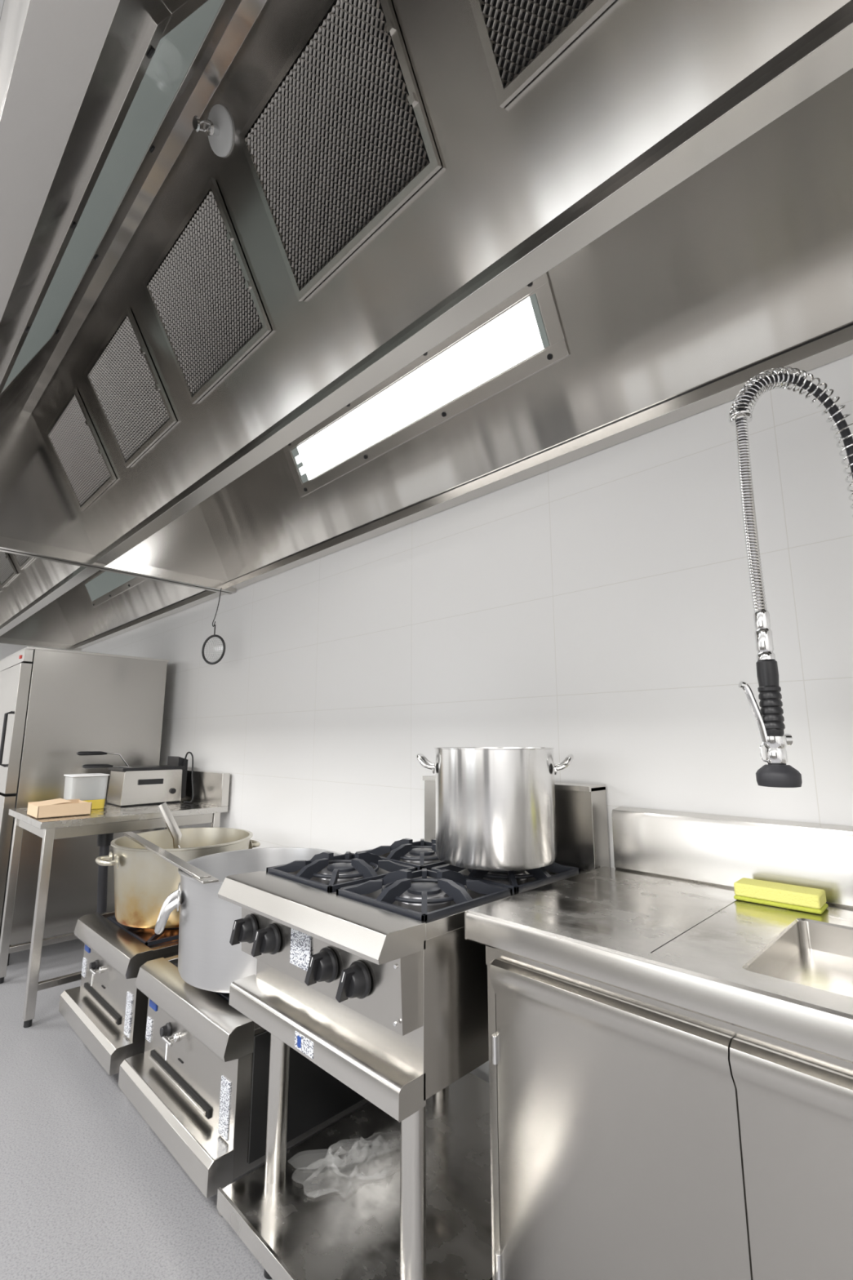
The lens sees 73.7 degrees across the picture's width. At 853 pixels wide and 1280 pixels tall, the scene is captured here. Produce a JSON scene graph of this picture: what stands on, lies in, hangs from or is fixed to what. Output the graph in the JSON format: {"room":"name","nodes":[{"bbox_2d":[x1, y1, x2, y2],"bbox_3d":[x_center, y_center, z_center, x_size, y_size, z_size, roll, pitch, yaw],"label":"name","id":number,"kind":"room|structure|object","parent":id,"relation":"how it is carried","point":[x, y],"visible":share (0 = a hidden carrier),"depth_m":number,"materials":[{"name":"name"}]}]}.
{"room":"commercial kitchen","nodes":[
{"label":"commercial kitchen","id":0,"kind":"room"},
{"bbox_2d":[0,0,4,17],"bbox_3d":[-2.267,-1.653,1.574,9.800,0.100,4.800,-10,-14,44],"label":"ceiling","id":1,"kind":"structure","parent":0,"point":[2,2],"depth_m":1.46,"materials":[{"name":"white paint"}]},
{"bbox_2d":[0,643,62,661],"bbox_3d":[-5.709,0.513,4.664,0.100,3.100,4.600,-10,-14,44],"label":"wall","id":2,"kind":"structure","parent":0,"point":[6,650],"depth_m":6.00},
{"bbox_2d":[0,932,370,1279],"bbox_3d":[-2.267,1.499,1.021,9.800,0.100,4.800,-10,-14,44],"label":"floor","id":3,"kind":"structure","parent":0,"point":[89,1190],"depth_m":1.65,"materials":[{"name":"plastic"}]},
{"bbox_2d":[0,646,168,965],"bbox_3d":[-2.396,1.020,3.790,0.800,1.800,0.889,-10,-14,44],"label":"refrigerator","id":4,"kind":"object","parent":3,"relation":"on","point":[55,704],"visible":0.66,"depth_m":3.46,"materials":[{"name":"metal"}]},
{"bbox_2d":[97,833,113,913],"bbox_3d":[-1.642,1.342,2.856,0.072,0.842,0.079,-10,-14,44],"label":"supply hose","id":5,"kind":"object","parent":3,"relation":"on","point":[104,841],"visible":0.41,"depth_m":2.86,"materials":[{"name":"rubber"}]},
{"bbox_2d":[0,769,230,1027],"bbox_3d":[-1.709,1.278,3.119,0.735,1.060,0.905,-10,-14,44],"label":"prep table","id":6,"kind":"object","parent":3,"relation":"on","point":[211,788],"visible":0.55,"depth_m":2.96,"materials":[{"name":"metal"}]},
{"bbox_2d":[26,798,92,818],"bbox_3d":[-1.852,0.844,2.871,0.220,0.070,0.230,-10,-14,44],"label":"cardboard tray","id":7,"kind":"object","parent":6,"relation":"on","point":[58,807],"visible":1,"depth_m":2.81,"materials":[{"name":"beige cardboard"}]},
{"bbox_2d":[63,773,110,808],"bbox_3d":[-1.885,0.836,3.142,0.188,0.182,0.188,-10,-14,44],"label":"container","id":8,"kind":"object","parent":6,"relation":"on","point":[91,787],"visible":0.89,"depth_m":3.09,"materials":[{"name":"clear plastic"}]},
{"bbox_2d":[76,751,194,806],"bbox_3d":[-1.708,0.807,3.339,0.365,0.307,0.590,-10,-14,44],"label":"fryer","id":9,"kind":"object","parent":6,"relation":"on","point":[132,785],"visible":1,"depth_m":3.33,"materials":[{"name":"metal"}]},
{"bbox_2d":[58,910,178,1093],"bbox_3d":[-1.052,1.395,2.512,0.670,0.620,0.800,-10,-14,44],"label":"stove","id":10,"kind":"object","parent":3,"relation":"on","point":[108,1012],"visible":0.17,"depth_m":2.19,"materials":[{"name":"metal"}]},
{"bbox_2d":[95,826,260,928],"bbox_3d":[-1.077,1.031,2.507,0.580,0.310,0.580,-1,-10,3],"label":"cooking pot","id":11,"kind":"object","parent":10,"relation":"on","point":[144,880],"visible":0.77,"depth_m":2.28,"materials":[{"name":"metal"}]},
{"bbox_2d":[157,802,182,848],"bbox_3d":[-1.070,0.928,2.521,0.231,0.413,0.104,1,-10,-4],"label":"ladle","id":12,"kind":"object","parent":11,"relation":"in","point":[168,818],"visible":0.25,"depth_m":2.50,"materials":[{"name":"silver metal"}]},
{"bbox_2d":[118,955,369,1216],"bbox_3d":[-0.513,1.302,1.984,0.670,0.620,0.800,-10,-14,44],"label":"stove","id":13,"kind":"object","parent":3,"relation":"on","point":[200,1082],"visible":0.32,"depth_m":1.64,"materials":[{"name":"metal"}]},
{"bbox_2d":[154,847,342,992],"bbox_3d":[-0.555,0.929,1.949,0.566,0.318,0.566,-4,-11,24],"label":"cooking pot","id":14,"kind":"object","parent":13,"relation":"on","point":[207,960],"visible":0.38,"depth_m":1.73,"materials":[{"name":"metal"}]},
{"bbox_2d":[123,831,218,884],"bbox_3d":[-0.983,0.786,2.104,0.048,0.014,1.100,8,-13,-38],"label":"paddle","id":15,"kind":"object","parent":14,"relation":"on","point":[197,874],"visible":1,"depth_m":1.95,"materials":[{"name":"metal"}]},
{"bbox_2d":[216,775,609,1279],"bbox_3d":[-0.015,0.965,1.511,0.679,1.120,0.864,-10,-14,44],"label":"gas range","id":16,"kind":"object","parent":3,"relation":"on","point":[367,969],"visible":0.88,"depth_m":1.27,"materials":[{"name":"metal"}]},
{"bbox_2d":[417,746,573,871],"bbox_3d":[0.188,0.448,1.566,0.384,0.297,0.332,-10,-14,44],"label":"stock pot","id":17,"kind":"object","parent":16,"relation":"on","point":[495,806],"visible":1,"depth_m":1.43,"materials":[{"name":"metal"}]},
{"bbox_2d":[464,806,852,1279],"bbox_3d":[0.903,0.863,0.759,1.683,1.062,0.645,-10,-14,44],"label":"base cabinet","id":18,"kind":"object","parent":3,"relation":"on","point":[671,1053],"visible":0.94,"depth_m":0.96,"materials":[{"name":"metal"}]},
{"bbox_2d":[733,877,828,914],"bbox_3d":[0.763,0.551,1.231,0.165,0.036,0.075,-10,-14,44],"label":"sponge","id":19,"kind":"object","parent":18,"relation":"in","point":[809,900],"visible":1,"depth_m":1.21,"materials":[{"name":"yellow"}]},
{"bbox_2d":[728,366,852,787],"bbox_3d":[0.789,-0.025,1.127,0.343,1.134,0.221,-4,-11,21],"label":"faucet","id":20,"kind":"object","parent":18,"relation":"on","point":[770,719],"visible":1,"depth_m":1.12,"materials":[{"name":"metal"}]},
{"bbox_2d":[68,354,852,1082],"bbox_3d":[-0.611,0.211,2.940,9.600,3.100,0.100,-10,-14,44],"label":"wall","id":21,"kind":"structure","parent":0,"point":[597,608],"depth_m":1.85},
{"bbox_2d":[0,548,232,651],"bbox_3d":[-2.939,-0.576,4.242,3.320,0.800,1.547,-10,-14,44],"label":"range hood","id":22,"kind":"object","parent":21,"relation":"attached to","point":[47,602],"visible":0.26,"depth_m":4.52,"materials":[{"name":"metal"}]},
{"bbox_2d":[81,569,147,608],"bbox_3d":[-2.538,-0.509,4.626,1.500,0.268,0.020,-10,13,44],"label":"lamp","id":23,"kind":"object","parent":22,"relation":"attached to","point":[102,588],"depth_m":4.77,"materials":[{"name":"glass"}]},
{"bbox_2d":[0,0,852,593],"bbox_3d":[-0.264,-1.035,1.626,4.180,0.800,1.547,-10,-14,44],"label":"range hood","id":24,"kind":"object","parent":21,"relation":"attached to","point":[285,285],"visible":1,"depth_m":1.41,"materials":[{"name":"metal"}]},
{"bbox_2d":[0,0,231,397],"bbox_3d":[-0.904,-1.051,1.500,1.500,0.400,0.020,-10,-37,44],"label":"lamp","id":25,"kind":"object","parent":24,"relation":"attached to","point":[175,37],"depth_m":1.25,"materials":[{"name":"metal"}]},
{"bbox_2d":[201,587,225,664],"bbox_3d":[-1.252,-0.080,3.405,0.179,0.462,0.053,-4,-11,24],"label":"strainer","id":26,"kind":"object","parent":24,"relation":"hanging from","point":[215,635],"visible":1,"depth_m":3.38,"materials":[{"name":"metal"}]},
{"bbox_2d":[282,271,569,497],"bbox_3d":[-0.130,-0.922,2.270,1.500,0.268,0.020,-10,13,44],"label":"lamp","id":27,"kind":"object","parent":24,"relation":"attached to","point":[524,337],"depth_m":2.09,"materials":[{"name":"metal"}]}
]}

